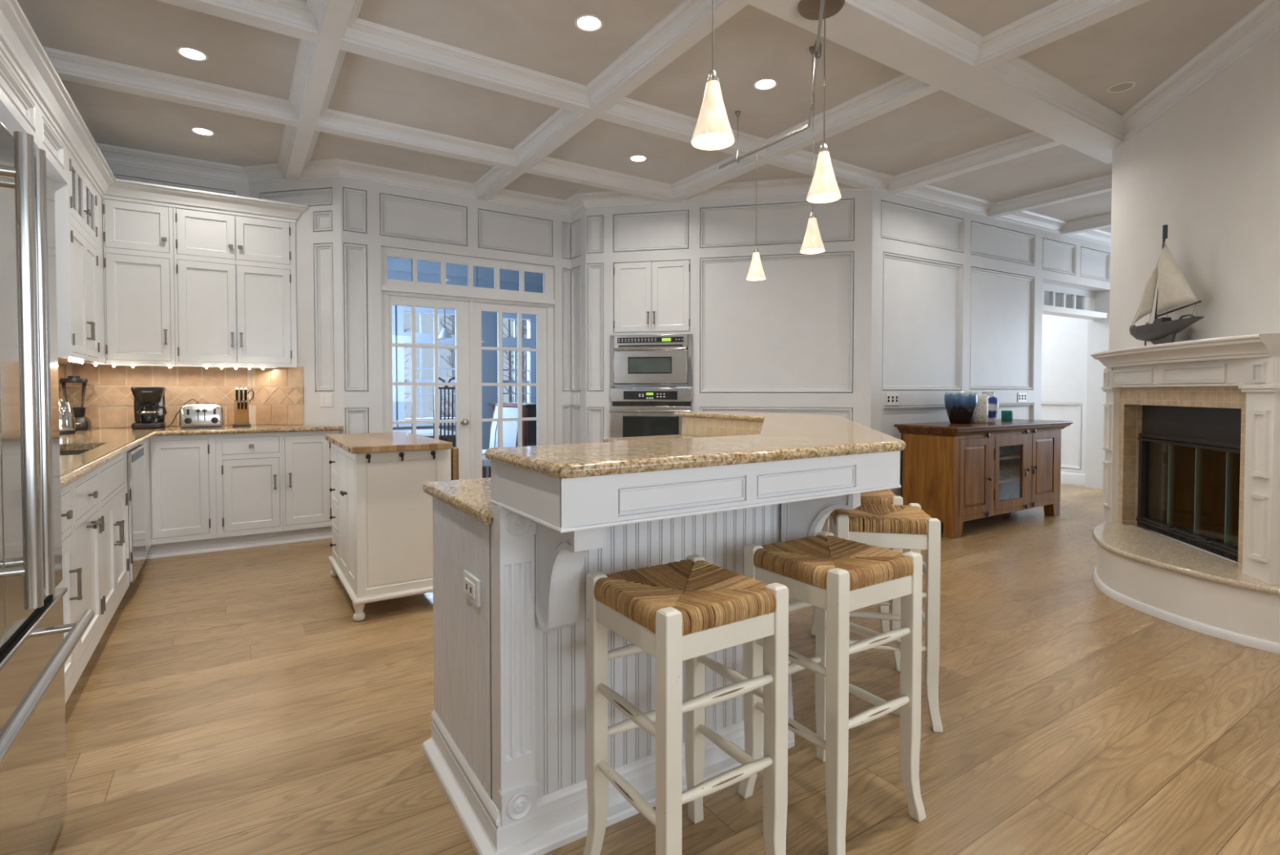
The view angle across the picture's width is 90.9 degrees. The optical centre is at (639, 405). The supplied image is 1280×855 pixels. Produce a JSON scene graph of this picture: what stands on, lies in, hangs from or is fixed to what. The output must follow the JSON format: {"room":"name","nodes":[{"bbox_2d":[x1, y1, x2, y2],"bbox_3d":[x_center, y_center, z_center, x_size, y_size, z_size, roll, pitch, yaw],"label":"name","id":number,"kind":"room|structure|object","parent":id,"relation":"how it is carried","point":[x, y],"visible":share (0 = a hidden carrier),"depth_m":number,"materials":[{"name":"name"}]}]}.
{"room":"kitchen","nodes":[
{"label":"kitchen","id":0,"kind":"room"},
{"bbox_2d":[102,163,252,511],"bbox_3d":[-3.906,-0.440,5.075,1.320,3.070,0.122,-1,2,-33],"label":"wall","id":1,"kind":"structure","parent":0,"point":[119,171],"depth_m":5.09,"materials":[{"name":"white paint"}]},
{"bbox_2d":[53,146,111,365],"bbox_3d":[-3.795,-0.920,4.188,0.309,1.250,1.465,-1,2,-33],"label":"upper cabinet","id":2,"kind":"object","parent":1,"relation":"attached to","point":[78,206],"visible":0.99,"depth_m":3.92,"materials":[{"name":"white paint"}]},
{"bbox_2d":[102,198,176,365],"bbox_3d":[-3.818,-0.935,4.830,0.412,1.250,0.359,-1,2,-33],"label":"upper cabinet","id":3,"kind":"object","parent":1,"relation":"attached to","point":[139,283],"visible":0.99,"depth_m":4.71,"materials":[{"name":"white paint"}]},
{"bbox_2d":[66,364,251,428],"bbox_3d":[-3.822,-0.077,5.060,1.187,0.495,0.011,-1,2,-33],"label":"backsplash","id":4,"kind":"structure","parent":1,"relation":"attached to","point":[111,405],"depth_m":5.00,"materials":[{"name":"beige tile"}]},
{"bbox_2d":[173,207,297,367],"bbox_3d":[-3.298,-0.942,5.165,0.821,1.250,0.359,-1,2,-33],"label":"upper cabinet","id":5,"kind":"object","parent":1,"relation":"attached to","point":[235,276],"visible":1,"depth_m":5.03,"materials":[{"name":"white paint"}]},
{"bbox_2d":[0,0,308,222],"bbox_3d":[-2.036,-1.537,2.883,1.337,0.133,5.510,-1,2,-33],"label":"trim","id":6,"kind":"structure","parent":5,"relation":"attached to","point":[20,44],"depth_m":3.77,"materials":[{"name":"white paint"}]},
{"bbox_2d":[111,364,276,369],"bbox_3d":[-3.423,-0.297,4.891,1.050,0.020,0.018,-1,2,-33],"label":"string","id":7,"kind":"object","parent":5,"relation":"attached to","point":[113,365],"visible":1,"depth_m":4.89,"materials":[{"name":"white plastic"}]},
{"bbox_2d":[248,177,345,433],"bbox_3d":[-2.875,-0.446,5.347,0.884,3.070,0.122,0,1,12],"label":"wall","id":8,"kind":"structure","parent":0,"point":[318,228],"depth_m":5.25,"materials":[{"name":"white paint"}]},
{"bbox_2d":[145,525,332,559],"bbox_3d":[-3.240,1.049,4.794,1.720,0.105,0.072,-1,2,-33],"label":"trim","id":9,"kind":"structure","parent":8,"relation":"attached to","point":[174,548],"depth_m":4.86,"materials":[{"name":"white paint"}]},
{"bbox_2d":[251,366,304,425],"bbox_3d":[-3.068,-0.084,5.331,0.506,0.495,0.011,0,1,12],"label":"backsplash","id":10,"kind":"structure","parent":8,"relation":"attached to","point":[277,398],"depth_m":5.32,"materials":[{"name":"beige tile"}]},
{"bbox_2d":[276,0,363,180],"bbox_3d":[-1.009,-1.862,2.312,0.224,0.103,7.050,-1,2,-33],"label":"trim","id":11,"kind":"structure","parent":8,"relation":"attached to","point":[317,66],"depth_m":3.60,"materials":[{"name":"white paint"}]},
{"bbox_2d":[320,392,333,406],"bbox_3d":[-2.607,-0.049,5.231,0.118,0.117,0.010,0,1,12],"label":"light switch","id":12,"kind":"object","parent":8,"relation":"attached to","point":[326,398],"visible":1,"depth_m":5.23,"materials":[{"name":"white plastic"}]},
{"bbox_2d":[340,177,571,444],"bbox_3d":[-1.605,-0.457,5.814,2.100,3.070,0.122,-1,2,-33],"label":"wall","id":13,"kind":"structure","parent":0,"point":[376,215],"depth_m":5.50,"materials":[{"name":"white paint"}]},
{"bbox_2d":[388,295,470,479],"bbox_3d":[-1.868,0.056,5.639,0.710,2.028,0.114,-1,2,-33],"label":"door","id":14,"kind":"structure","parent":13,"relation":"in","point":[461,346],"depth_m":5.71,"materials":[{"name":"white paint"}]},
{"bbox_2d":[381,246,553,298],"bbox_3d":[-1.548,-1.206,5.829,1.615,0.324,0.040,-1,2,-33],"label":"window","id":15,"kind":"structure","parent":13,"relation":"in","point":[415,255],"depth_m":5.79,"materials":[{"name":"white paint"}]},
{"bbox_2d":[381,284,555,478],"bbox_3d":[-1.551,0.017,5.861,1.614,2.118,0.116,-1,2,-33],"label":"trim","id":16,"kind":"structure","parent":13,"relation":"attached to","point":[386,290],"depth_m":5.83,"materials":[{"name":"white paint"}]},
{"bbox_2d":[473,302,546,478],"bbox_3d":[-1.249,0.046,6.081,0.738,2.028,0.042,-1,2,-33],"label":"door","id":17,"kind":"structure","parent":13,"relation":"in","point":[540,312],"depth_m":6.04,"materials":[{"name":"white paint"}]},
{"bbox_2d":[473,0,748,200],"bbox_3d":[0.355,-1.878,2.983,0.224,0.103,6.700,-1,2,-33],"label":"ceiling beam","id":18,"kind":"structure","parent":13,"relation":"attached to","point":[690,22],"depth_m":3.58,"materials":[{"name":"white paint"}]},
{"bbox_2d":[387,269,542,475],"bbox_3d":[-2.624,-0.464,8.770,3.200,2.950,0.100,-1,2,-33],"label":"wall","id":19,"kind":"structure","parent":0,"point":[489,319],"depth_m":8.98,"materials":[{"name":"blue paint"}]},
{"bbox_2d":[391,305,398,426],"bbox_3d":[-3.590,-0.524,8.113,0.865,1.620,0.164,-1,2,-33],"label":"window","id":20,"kind":"structure","parent":19,"relation":"in","point":[393,348],"depth_m":8.29,"materials":[{"name":"clear glass"}]},
{"bbox_2d":[396,305,455,426],"bbox_3d":[-2.852,-0.535,8.588,0.920,1.620,0.164,-1,2,-33],"label":"window","id":21,"kind":"structure","parent":19,"relation":"in","point":[403,337],"depth_m":8.47,"materials":[{"name":"clear glass"}]},
{"bbox_2d":[387,257,542,284],"bbox_3d":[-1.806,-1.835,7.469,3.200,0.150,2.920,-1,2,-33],"label":"window","id":22,"kind":"structure","parent":19,"relation":"attached to","point":[393,264],"depth_m":8.70,"materials":[{"name":"glass"}]},
{"bbox_2d":[502,312,535,402],"bbox_3d":[-1.823,-0.550,9.251,0.630,1.620,0.164,-1,2,-33],"label":"window","id":23,"kind":"structure","parent":19,"relation":"in","point":[529,342],"depth_m":9.32,"materials":[{"name":"clear glass"}]},
{"bbox_2d":[570,208,588,444],"bbox_3d":[-0.556,-0.467,6.234,0.122,3.070,0.312,-1,2,-33],"label":"wall","id":24,"kind":"structure","parent":0,"point":[577,220],"depth_m":6.20,"materials":[{"name":"white paint"}]},
{"bbox_2d":[17,0,1265,232],"bbox_3d":[3.294,-2.001,3.982,12.500,0.100,9.800,-1,2,-33],"label":"ceiling","id":25,"kind":"structure","parent":0,"point":[1144,44],"depth_m":3.77,"materials":[{"name":"beige paint"}]},
{"bbox_2d":[175,46,208,61],"bbox_3d":[-2.467,-1.936,3.471,0.148,0.007,0.148,-1,2,-33],"label":"recessed light","id":26,"kind":"object","parent":25,"relation":"in","point":[190,53],"visible":1,"depth_m":3.46,"materials":[{"name":"white plastic"}]},
{"bbox_2d":[573,14,603,31],"bbox_3d":[-0.258,-1.929,3.182,0.148,0.007,0.148,-1,2,-33],"label":"recessed light","id":27,"kind":"object","parent":25,"relation":"in","point":[587,23],"visible":1,"depth_m":3.18,"materials":[{"name":"white plastic"}]},
{"bbox_2d":[752,78,777,90],"bbox_3d":[0.759,-1.944,3.813,0.148,0.007,0.148,-1,2,-33],"label":"recessed light","id":28,"kind":"object","parent":25,"relation":"in","point":[762,84],"visible":1,"depth_m":3.81,"materials":[{"name":"white plastic"}]},
{"bbox_2d":[718,0,844,168],"bbox_3d":[0.553,-1.756,2.880,0.739,0.340,2.879,0,1,14],"label":"track","id":29,"kind":"object","parent":25,"relation":"hanging from","point":[813,10],"visible":0.94,"depth_m":2.90,"materials":[{"name":"silver metal"}]},
{"bbox_2d":[691,0,734,150],"bbox_3d":[0.212,-1.172,1.823,0.126,0.811,0.126,-1,2,-33],"label":"pendant light","id":30,"kind":"object","parent":29,"relation":"hanging from","point":[713,131],"visible":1,"depth_m":1.81,"materials":[{"name":"white glass"}]},
{"bbox_2d":[746,151,765,280],"bbox_3d":[0.750,-1.223,4.061,0.126,0.811,0.126,-1,2,-33],"label":"pendant light","id":31,"kind":"object","parent":29,"relation":"hanging from","point":[756,273],"visible":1,"depth_m":4.05,"materials":[{"name":"white glass"}]},
{"bbox_2d":[800,92,825,253],"bbox_3d":[0.894,-1.205,3.256,0.126,0.811,0.126,-1,2,-33],"label":"pendant light","id":32,"kind":"object","parent":29,"relation":"hanging from","point":[812,243],"visible":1,"depth_m":3.24,"materials":[{"name":"white glass"}]},
{"bbox_2d":[806,0,841,203],"bbox_3d":[0.691,-1.184,2.358,0.126,0.811,0.126,-1,2,-33],"label":"pendant light","id":33,"kind":"object","parent":29,"relation":"hanging from","point":[824,188],"visible":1,"depth_m":2.34,"materials":[{"name":"white glass"}]},
{"bbox_2d":[739,0,1124,164],"bbox_3d":[0.860,-1.874,2.898,6.750,0.104,0.330,-1,2,-33],"label":"ceiling beam","id":34,"kind":"structure","parent":25,"relation":"attached to","point":[911,37],"depth_m":3.46,"materials":[{"name":"white paint"}]},
{"bbox_2d":[1106,81,1136,93],"bbox_3d":[2.943,-1.944,3.852,0.148,0.007,0.148,-1,2,-33],"label":"recessed light","id":35,"kind":"object","parent":25,"relation":"in","point":[1125,86],"visible":1,"depth_m":3.85,"materials":[{"name":"white plastic"}]},
{"bbox_2d":[48,475,1279,854],"bbox_3d":[2.563,1.133,5.188,12.500,0.080,12.500,-1,2,-33],"label":"floor","id":36,"kind":"structure","parent":0,"point":[235,701],"depth_m":2.25,"materials":[{"name":"brown wood"}]},
{"bbox_2d":[0,121,94,854],"bbox_3d":[-1.573,0.291,1.165,0.730,1.785,1.052,-1,2,-33],"label":"refrigerator","id":37,"kind":"object","parent":36,"relation":"on","point":[34,651],"visible":1,"depth_m":1.37,"materials":[{"name":"silver metal"}]},
{"bbox_2d":[54,482,82,702],"bbox_3d":[-2.140,0.670,1.919,0.574,0.783,0.789,-1,2,-33],"label":"base cabinet","id":38,"kind":"object","parent":36,"relation":"on","point":[68,570],"visible":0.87,"depth_m":2.31,"materials":[{"name":"white paint"}]},
{"bbox_2d":[59,424,343,488],"bbox_3d":[-2.481,0.222,3.569,1.815,0.036,3.958,-1,2,-33],"label":"countertop","id":39,"kind":"structure","parent":38,"relation":"on","point":[104,445],"depth_m":3.84,"materials":[{"name":"beige stone"}]},
{"bbox_2d":[58,398,75,434],"bbox_3d":[-3.872,0.070,4.186,0.168,0.238,0.185,0,1,16],"label":"electric kettle","id":40,"kind":"object","parent":39,"relation":"on","point":[66,416],"visible":0.44,"depth_m":4.17,"materials":[{"name":"silver metal"}]},
{"bbox_2d":[59,375,94,431],"bbox_3d":[-4.093,-0.018,4.583,0.200,0.396,0.169,-1,2,-33],"label":"blender","id":41,"kind":"object","parent":39,"relation":"on","point":[82,423],"visible":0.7,"depth_m":4.55,"materials":[{"name":"black plastic"}]},
{"bbox_2d":[61,382,86,407],"bbox_3d":[-4.108,-0.080,4.573,0.146,0.182,0.146,-1,2,-33],"label":"jar","id":42,"kind":"object","parent":41,"relation":"on","point":[84,384],"depth_m":4.60,"materials":[{"name":"clear glass"}]},
{"bbox_2d":[130,386,167,429],"bbox_3d":[-3.757,0.016,4.832,0.217,0.318,0.230,-1,2,-33],"label":"coffee maker","id":43,"kind":"object","parent":39,"relation":"on","point":[149,406],"visible":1,"depth_m":4.79,"materials":[{"name":"black plastic"}]},
{"bbox_2d":[130,386,165,402],"bbox_3d":[-3.763,-0.084,4.824,0.200,0.118,0.212,-1,2,-33],"label":"basket","id":44,"kind":"object","parent":43,"relation":"on","point":[141,394],"depth_m":4.76,"materials":[{"name":"black plastic"}]},
{"bbox_2d":[167,398,223,428],"bbox_3d":[-3.505,0.059,4.961,0.374,0.225,0.254,-1,2,-33],"label":"toaster","id":45,"kind":"object","parent":39,"relation":"on","point":[197,415],"visible":1,"depth_m":4.90,"materials":[{"name":"silver metal"}]},
{"bbox_2d":[232,387,253,426],"bbox_3d":[-3.231,0.013,5.132,0.151,0.310,0.254,-1,2,-33],"label":"knife block","id":46,"kind":"object","parent":39,"relation":"on","point":[241,406],"visible":1,"depth_m":5.09,"materials":[{"name":"brown wood"}]},
{"bbox_2d":[73,467,103,679],"bbox_3d":[-2.504,0.657,2.483,0.574,0.783,0.550,-1,2,-33],"label":"base cabinet","id":47,"kind":"object","parent":36,"relation":"on","point":[86,499],"visible":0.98,"depth_m":2.63,"materials":[{"name":"white paint"}]},
{"bbox_2d":[72,444,146,582],"bbox_3d":[-3.301,0.689,3.708,0.560,0.865,0.613,-1,2,-33],"label":"dishwasher","id":48,"kind":"object","parent":36,"relation":"on","point":[135,456],"visible":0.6,"depth_m":3.75,"materials":[{"name":"silver plastic"}]},
{"bbox_2d":[99,451,129,633],"bbox_3d":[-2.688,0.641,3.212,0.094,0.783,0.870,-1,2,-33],"label":"base cabinet","id":49,"kind":"object","parent":36,"relation":"on","point":[113,494],"visible":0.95,"depth_m":3.16,"materials":[{"name":"white paint"}]},
{"bbox_2d":[149,434,217,544],"bbox_3d":[-3.515,0.603,4.882,0.392,0.783,0.608,-1,2,-33],"label":"base cabinet","id":50,"kind":"object","parent":36,"relation":"on","point":[183,468],"visible":0.92,"depth_m":4.64,"materials":[{"name":"white paint"}]},
{"bbox_2d":[141,439,151,553],"bbox_3d":[-3.420,0.616,4.298,0.080,0.783,0.495,-1,2,-33],"label":"trim","id":51,"kind":"structure","parent":50,"relation":"attached to","point":[146,444],"depth_m":4.39,"materials":[{"name":"white paint"}]},
{"bbox_2d":[215,431,283,537],"bbox_3d":[-3.106,0.600,5.012,0.434,0.783,0.434,-1,2,-33],"label":"base cabinet","id":52,"kind":"object","parent":36,"relation":"on","point":[249,466],"visible":0.99,"depth_m":4.86,"materials":[{"name":"white paint"}]},
{"bbox_2d":[281,430,338,530],"bbox_3d":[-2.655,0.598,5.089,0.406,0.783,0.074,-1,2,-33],"label":"base cabinet","id":53,"kind":"object","parent":36,"relation":"on","point":[306,455],"visible":0.93,"depth_m":5.07,"materials":[{"name":"white paint"}]},
{"bbox_2d":[324,431,458,621],"bbox_3d":[-1.536,0.660,3.838,0.574,0.927,1.134,-1,2,-33],"label":"kitchen cart","id":54,"kind":"object","parent":36,"relation":"on","point":[381,516],"visible":0.9,"depth_m":3.43,"materials":[{"name":"beige paint"}]},
{"bbox_2d":[392,428,455,447],"bbox_3d":[-2.354,0.673,6.947,0.610,0.760,1.200,-1,2,-33],"label":"dining table","id":55,"kind":"object","parent":36,"relation":"on","point":[427,432],"visible":0.12,"depth_m":6.78,"materials":[{"name":"white wood"}]},
{"bbox_2d":[432,376,455,446],"bbox_3d":[-1.921,0.393,6.166,0.380,1.355,0.370,-1,2,-33],"label":"spindle chair","id":56,"kind":"object","parent":36,"relation":"on","point":[446,387],"visible":0.14,"depth_m":6.01,"materials":[{"name":"brown wood"}]},
{"bbox_2d":[482,403,513,477],"bbox_3d":[-1.818,0.509,7.472,0.525,1.063,0.522,-1,2,-39],"label":"dining chair","id":57,"kind":"object","parent":36,"relation":"on","point":[491,441],"visible":0.08,"depth_m":7.70,"materials":[{"name":"grey fabric"}]},
{"bbox_2d":[482,404,524,477],"bbox_3d":[-1.597,0.523,6.869,0.525,1.063,0.522,-1,2,-43],"label":"dining chair","id":58,"kind":"object","parent":36,"relation":"on","point":[509,411],"visible":0.29,"depth_m":6.93,"materials":[{"name":"grey fabric"}]},
{"bbox_2d":[488,402,536,446],"bbox_3d":[-1.457,0.499,7.997,0.520,1.060,1.300,-1,2,-33],"label":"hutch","id":59,"kind":"object","parent":36,"relation":"on","point":[529,428],"visible":0.25,"depth_m":7.41,"materials":[{"name":"brown wood"}]},
{"bbox_2d":[422,416,901,854],"bbox_3d":[0.288,0.626,3.043,1.533,1.030,3.588,0,1,14],"label":"kitchen island","id":60,"kind":"object","parent":36,"relation":"on","point":[506,747],"visible":0.77,"depth_m":1.72,"materials":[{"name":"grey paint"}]},
{"bbox_2d":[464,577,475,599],"bbox_3d":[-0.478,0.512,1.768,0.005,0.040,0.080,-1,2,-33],"label":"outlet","id":61,"kind":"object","parent":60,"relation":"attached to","point":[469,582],"depth_m":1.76,"materials":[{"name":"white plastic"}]},
{"bbox_2d":[463,569,480,606],"bbox_3d":[-0.473,0.512,1.771,0.008,0.072,0.130,-1,2,-33],"label":"outlet","id":62,"kind":"object","parent":60,"relation":"attached to","point":[472,578],"depth_m":1.75,"materials":[{"name":"white plastic"}]},
{"bbox_2d":[422,434,702,524],"bbox_3d":[0.056,0.259,3.048,1.126,0.036,2.988,0,1,14],"label":"island countertop","id":63,"kind":"structure","parent":60,"relation":"on","point":[472,497],"depth_m":1.97,"materials":[{"name":"beige stone"}]},
{"bbox_2d":[484,410,906,478],"bbox_3d":[0.477,0.097,3.005,1.133,0.030,3.638,0,1,13],"label":"island countertop","id":64,"kind":"structure","parent":60,"relation":"on","point":[781,436],"depth_m":1.67,"materials":[{"name":"beige stone"}]},
{"bbox_2d":[681,416,763,436],"bbox_3d":[0.540,0.151,4.141,0.010,0.128,0.870,-1,2,-33],"label":"tile backsplash","id":65,"kind":"structure","parent":60,"relation":"attached to","point":[695,426],"depth_m":4.17,"materials":[{"name":"beige tile"}]},
{"bbox_2d":[582,554,788,854],"bbox_3d":[0.107,0.797,1.536,0.375,0.756,0.375,-1,2,-33],"label":"bar stool","id":66,"kind":"object","parent":36,"relation":"on","point":[691,608],"visible":1,"depth_m":1.47,"materials":[{"name":"beige paint"}]},
{"bbox_2d":[737,530,926,854],"bbox_3d":[0.552,0.791,1.831,0.375,0.756,0.375,-1,2,-33],"label":"bar stool","id":67,"kind":"object","parent":36,"relation":"on","point":[838,576],"visible":0.98,"depth_m":1.75,"materials":[{"name":"beige paint"}]},
{"bbox_2d":[810,488,902,671],"bbox_3d":[0.998,0.766,2.928,0.375,0.756,0.375,0,1,12],"label":"bar stool","id":68,"kind":"object","parent":36,"relation":"on","point":[885,496],"visible":0.3,"depth_m":2.75,"materials":[{"name":"beige paint"}]},
{"bbox_2d":[829,502,942,732],"bbox_3d":[0.929,0.777,2.443,0.375,0.756,0.375,0,1,12],"label":"bar stool","id":69,"kind":"object","parent":36,"relation":"on","point":[908,526],"visible":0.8,"depth_m":2.26,"materials":[{"name":"beige paint"}]},
{"bbox_2d":[893,418,1073,538],"bbox_3d":[3.232,0.617,5.857,1.988,0.921,0.580,-1,2,-33],"label":"sideboard","id":70,"kind":"object","parent":36,"relation":"on","point":[951,470],"visible":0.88,"depth_m":5.46,"materials":[{"name":"brown wood"}]},
{"bbox_2d":[944,391,977,423],"bbox_3d":[2.908,0.015,5.707,0.277,0.287,0.277,-1,2,-33],"label":"vase","id":71,"kind":"object","parent":70,"relation":"on","point":[961,406],"visible":1,"depth_m":5.61,"materials":[{"name":"blue ceramic"}]},
{"bbox_2d":[971,394,988,422],"bbox_3d":[3.130,0.025,5.826,0.160,0.262,0.160,-1,2,-33],"label":"vase","id":72,"kind":"object","parent":70,"relation":"on","point":[982,410],"visible":0.59,"depth_m":5.75,"materials":[{"name":"beige ceramic"}]},
{"bbox_2d":[982,391,999,422],"bbox_3d":[3.325,0.010,6.011,0.178,0.285,0.178,-1,2,-33],"label":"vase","id":73,"kind":"object","parent":70,"relation":"on","point":[993,404],"visible":0.62,"depth_m":5.94,"materials":[{"name":"blue ceramic"}]},
{"bbox_2d":[999,475,1020,483],"bbox_3d":[3.196,0.679,5.875,0.680,0.025,0.425,-1,2,-33],"label":"shelf","id":74,"kind":"object","parent":70,"relation":"attached to","point":[1013,477],"depth_m":5.77,"materials":[{"name":"brown wood"}]},
{"bbox_2d":[1090,333,1279,653],"bbox_3d":[3.246,0.390,3.618,1.000,1.476,1.685,0,1,12],"label":"fireplace","id":75,"kind":"object","parent":36,"relation":"on","point":[1192,428],"visible":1,"depth_m":3.47,"materials":[{"name":"white paint"}]},
{"bbox_2d":[1128,224,1204,345],"bbox_3d":[3.151,-0.717,3.797,0.132,0.730,0.694,0,1,13],"label":"model sailboat","id":76,"kind":"object","parent":75,"relation":"on","point":[1174,291],"visible":0.87,"depth_m":3.73,"materials":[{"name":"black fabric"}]},
{"bbox_2d":[1090,333,1279,368],"bbox_3d":[3.091,-0.297,3.674,0.291,0.104,1.593,0,1,12],"label":"mantel shelf","id":77,"kind":"object","parent":75,"relation":"attached to","point":[1254,347],"depth_m":3.31,"materials":[{"name":"beige paint"}]},
{"bbox_2d":[1140,521,1238,561],"bbox_3d":[3.287,0.806,3.735,0.046,0.034,1.103,0,1,12],"label":"vent grille","id":78,"kind":"object","parent":75,"relation":"attached to","point":[1150,541],"depth_m":3.66,"materials":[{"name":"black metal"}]},
{"bbox_2d":[585,189,872,526],"bbox_3d":[0.765,-0.458,5.853,2.608,3.070,0.122,0,1,12],"label":"wall","id":79,"kind":"structure","parent":0,"point":[797,339],"depth_m":5.74,"materials":[{"name":"white paint"}]},
{"bbox_2d":[42,46,685,200],"bbox_3d":[-1.527,-1.916,4.625,4.610,0.101,0.224,-1,2,-33],"label":"ceiling beam","id":80,"kind":"structure","parent":79,"relation":"attached to","point":[69,67],"depth_m":4.20,"materials":[{"name":"white paint"}]},
{"bbox_2d":[155,0,884,189],"bbox_3d":[-0.372,-1.900,3.941,5.810,0.101,0.224,-1,2,-33],"label":"ceiling beam","id":81,"kind":"structure","parent":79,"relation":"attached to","point":[292,18],"depth_m":3.54,"materials":[{"name":"white paint"}]},
{"bbox_2d":[96,142,1111,246],"bbox_3d":[1.794,-1.954,6.425,12.163,0.104,3.730,-1,2,-33],"label":"trim","id":82,"kind":"structure","parent":79,"relation":"attached to","point":[331,167],"depth_m":5.60,"materials":[{"name":"white paint"}]},
{"bbox_2d":[609,387,692,437],"bbox_3d":[0.108,0.253,5.965,0.788,0.843,0.202,0,1,12],"label":"wall oven","id":83,"kind":"object","parent":79,"relation":"attached to","point":[633,411],"visible":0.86,"depth_m":5.92,"materials":[{"name":"silver metal"}]},
{"bbox_2d":[609,333,693,386],"bbox_3d":[0.108,-0.423,5.950,0.788,0.489,0.202,0,1,12],"label":"wall oven","id":84,"kind":"object","parent":79,"relation":"attached to","point":[663,360],"visible":1,"depth_m":5.90,"materials":[{"name":"silver metal"}]},
{"bbox_2d":[613,259,690,333],"bbox_3d":[0.114,-1.026,5.964,0.736,0.664,0.152,0,1,12],"label":"upper cabinet","id":85,"kind":"object","parent":79,"relation":"attached to","point":[651,296],"visible":1,"depth_m":5.92,"materials":[{"name":"white paint"}]},
{"bbox_2d":[871,190,1111,496],"bbox_3d":[4.727,-0.489,7.241,6.400,3.070,0.242,-1,2,-30],"label":"wall","id":86,"kind":"structure","parent":0,"point":[957,295],"depth_m":6.20,"materials":[{"name":"white paint"}]},
{"bbox_2d":[887,130,1062,194],"bbox_3d":[2.616,-1.923,4.999,0.224,0.103,1.440,-1,2,-33],"label":"trim","id":87,"kind":"structure","parent":86,"relation":"attached to","point":[1030,142],"depth_m":4.91,"materials":[{"name":"white paint"}]},
{"bbox_2d":[987,173,1111,217],"bbox_3d":[4.208,-1.931,5.335,0.224,0.103,2.480,-1,2,-33],"label":"trim","id":88,"kind":"structure","parent":86,"relation":"attached to","point":[1101,184],"depth_m":5.82,"materials":[{"name":"white paint"}]},
{"bbox_2d":[1044,290,1082,309],"bbox_3d":[4.910,-1.226,7.408,1.200,0.205,0.006,-1,2,-30],"label":"window","id":89,"kind":"structure","parent":86,"relation":"in","point":[1047,295],"depth_m":7.46,"materials":[{"name":"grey glass"}]},
{"bbox_2d":[1042,283,1107,319],"bbox_3d":[5.014,-1.230,7.382,1.522,0.344,0.180,-1,2,-30],"label":"trim","id":90,"kind":"structure","parent":86,"relation":"attached to","point":[1088,312],"depth_m":7.46,"materials":[{"name":"white paint"}]},
{"bbox_2d":[1061,213,1111,235],"bbox_3d":[5.401,-1.948,6.067,0.224,0.103,2.420,-1,2,-33],"label":"trim","id":91,"kind":"structure","parent":86,"relation":"attached to","point":[1104,220],"depth_m":6.81,"materials":[{"name":"white paint"}]},
{"bbox_2d":[1040,314,1088,474],"bbox_3d":[5.073,-0.532,9.119,0.122,3.070,2.950,-1,2,-33],"label":"wall","id":92,"kind":"structure","parent":0,"point":[1064,339],"depth_m":8.23,"materials":[{"name":"white paint"}]},
{"bbox_2d":[1060,471,1085,485],"bbox_3d":[5.029,0.929,9.094,0.018,0.150,2.800,-1,2,-33],"label":"trim","id":93,"kind":"structure","parent":92,"relation":"attached to","point":[1073,478],"depth_m":8.17,"materials":[{"name":"white paint"}]},
{"bbox_2d":[1106,31,1279,530],"bbox_3d":[3.110,-0.389,2.830,0.100,3.070,3.662,0,1,12],"label":"wall","id":94,"kind":"structure","parent":0,"point":[1207,169],"depth_m":3.55,"materials":[{"name":"white paint"}]},
{"bbox_2d":[663,0,1150,202],"bbox_3d":[1.846,-1.888,3.438,0.224,0.103,5.850,-1,2,-33],"label":"trim","id":95,"kind":"structure","parent":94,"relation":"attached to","point":[1060,19],"depth_m":3.75,"materials":[{"name":"white paint"}]},
{"bbox_2d":[1111,0,1279,151],"bbox_3d":[3.011,-1.873,2.869,0.125,0.104,3.562,0,1,12],"label":"trim","id":96,"kind":"structure","parent":94,"relation":"attached to","point":[1262,23],"depth_m":3.50,"materials":[{"name":"white paint"}]},
{"bbox_3d":[-1.771,-0.340,0.654,0.120,3.070,9.630,-1,2,-33],"label":"wall","id":97,"kind":"structure","parent":0,"visible":0},
{"bbox_2d":[0,48,67,183],"bbox_3d":[-2.311,-1.365,1.846,0.277,0.255,4.058,-1,2,-33],"label":"upper cabinet","id":98,"kind":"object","parent":97,"relation":"attached to","point":[20,111],"depth_m":2.97,"materials":[{"name":"white paint"}]},
{"bbox_2d":[57,363,66,401],"bbox_3d":[-3.893,-0.055,4.075,0.011,0.495,1.568,-1,2,-33],"label":"backsplash","id":99,"kind":"structure","parent":97,"relation":"attached to","point":[61,367],"depth_m":4.60,"materials":[{"name":"beige tile"}]},
{"label":"outside","id":100,"kind":"structure","parent":0,"visible":0},
{"bbox_3d":[-9.042,1.132,23.292,34.000,0.100,31.100,-1,2,-33],"label":"ground","id":101,"kind":"structure","parent":100,"visible":0},
{"bbox_2d":[432,315,455,417],"bbox_3d":[-3.796,-1.786,12.932,1.038,6.206,0.963,-1,2,-33],"label":"bare tree","id":102,"kind":"object","parent":101,"relation":"on","point":[452,331],"visible":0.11,"depth_m":12.85,"materials":[{"name":"grey plant"}]},
{"bbox_2d":[502,318,517,402],"bbox_3d":[-3.960,-1.624,19.174,1.024,5.598,1.132,-1,2,-33],"label":"bare tree","id":103,"kind":"object","parent":101,"relation":"on","point":[509,376],"visible":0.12,"depth_m":19.17,"materials":[{"name":"grey plant"}]},
{"bbox_2d":[505,319,525,402],"bbox_3d":[-2.957,-1.529,16.170,1.077,5.545,1.143,-1,2,-33],"label":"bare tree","id":104,"kind":"object","parent":101,"relation":"on","point":[522,330],"visible":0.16,"depth_m":16.10,"materials":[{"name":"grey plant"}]},
{"bbox_2d":[505,319,527,402],"bbox_3d":[-2.405,-1.567,13.315,1.095,5.750,1.006,-1,2,-33],"label":"bare tree","id":105,"kind":"object","parent":101,"relation":"on","point":[526,321],"visible":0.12,"depth_m":13.28,"materials":[{"name":"grey plant"}]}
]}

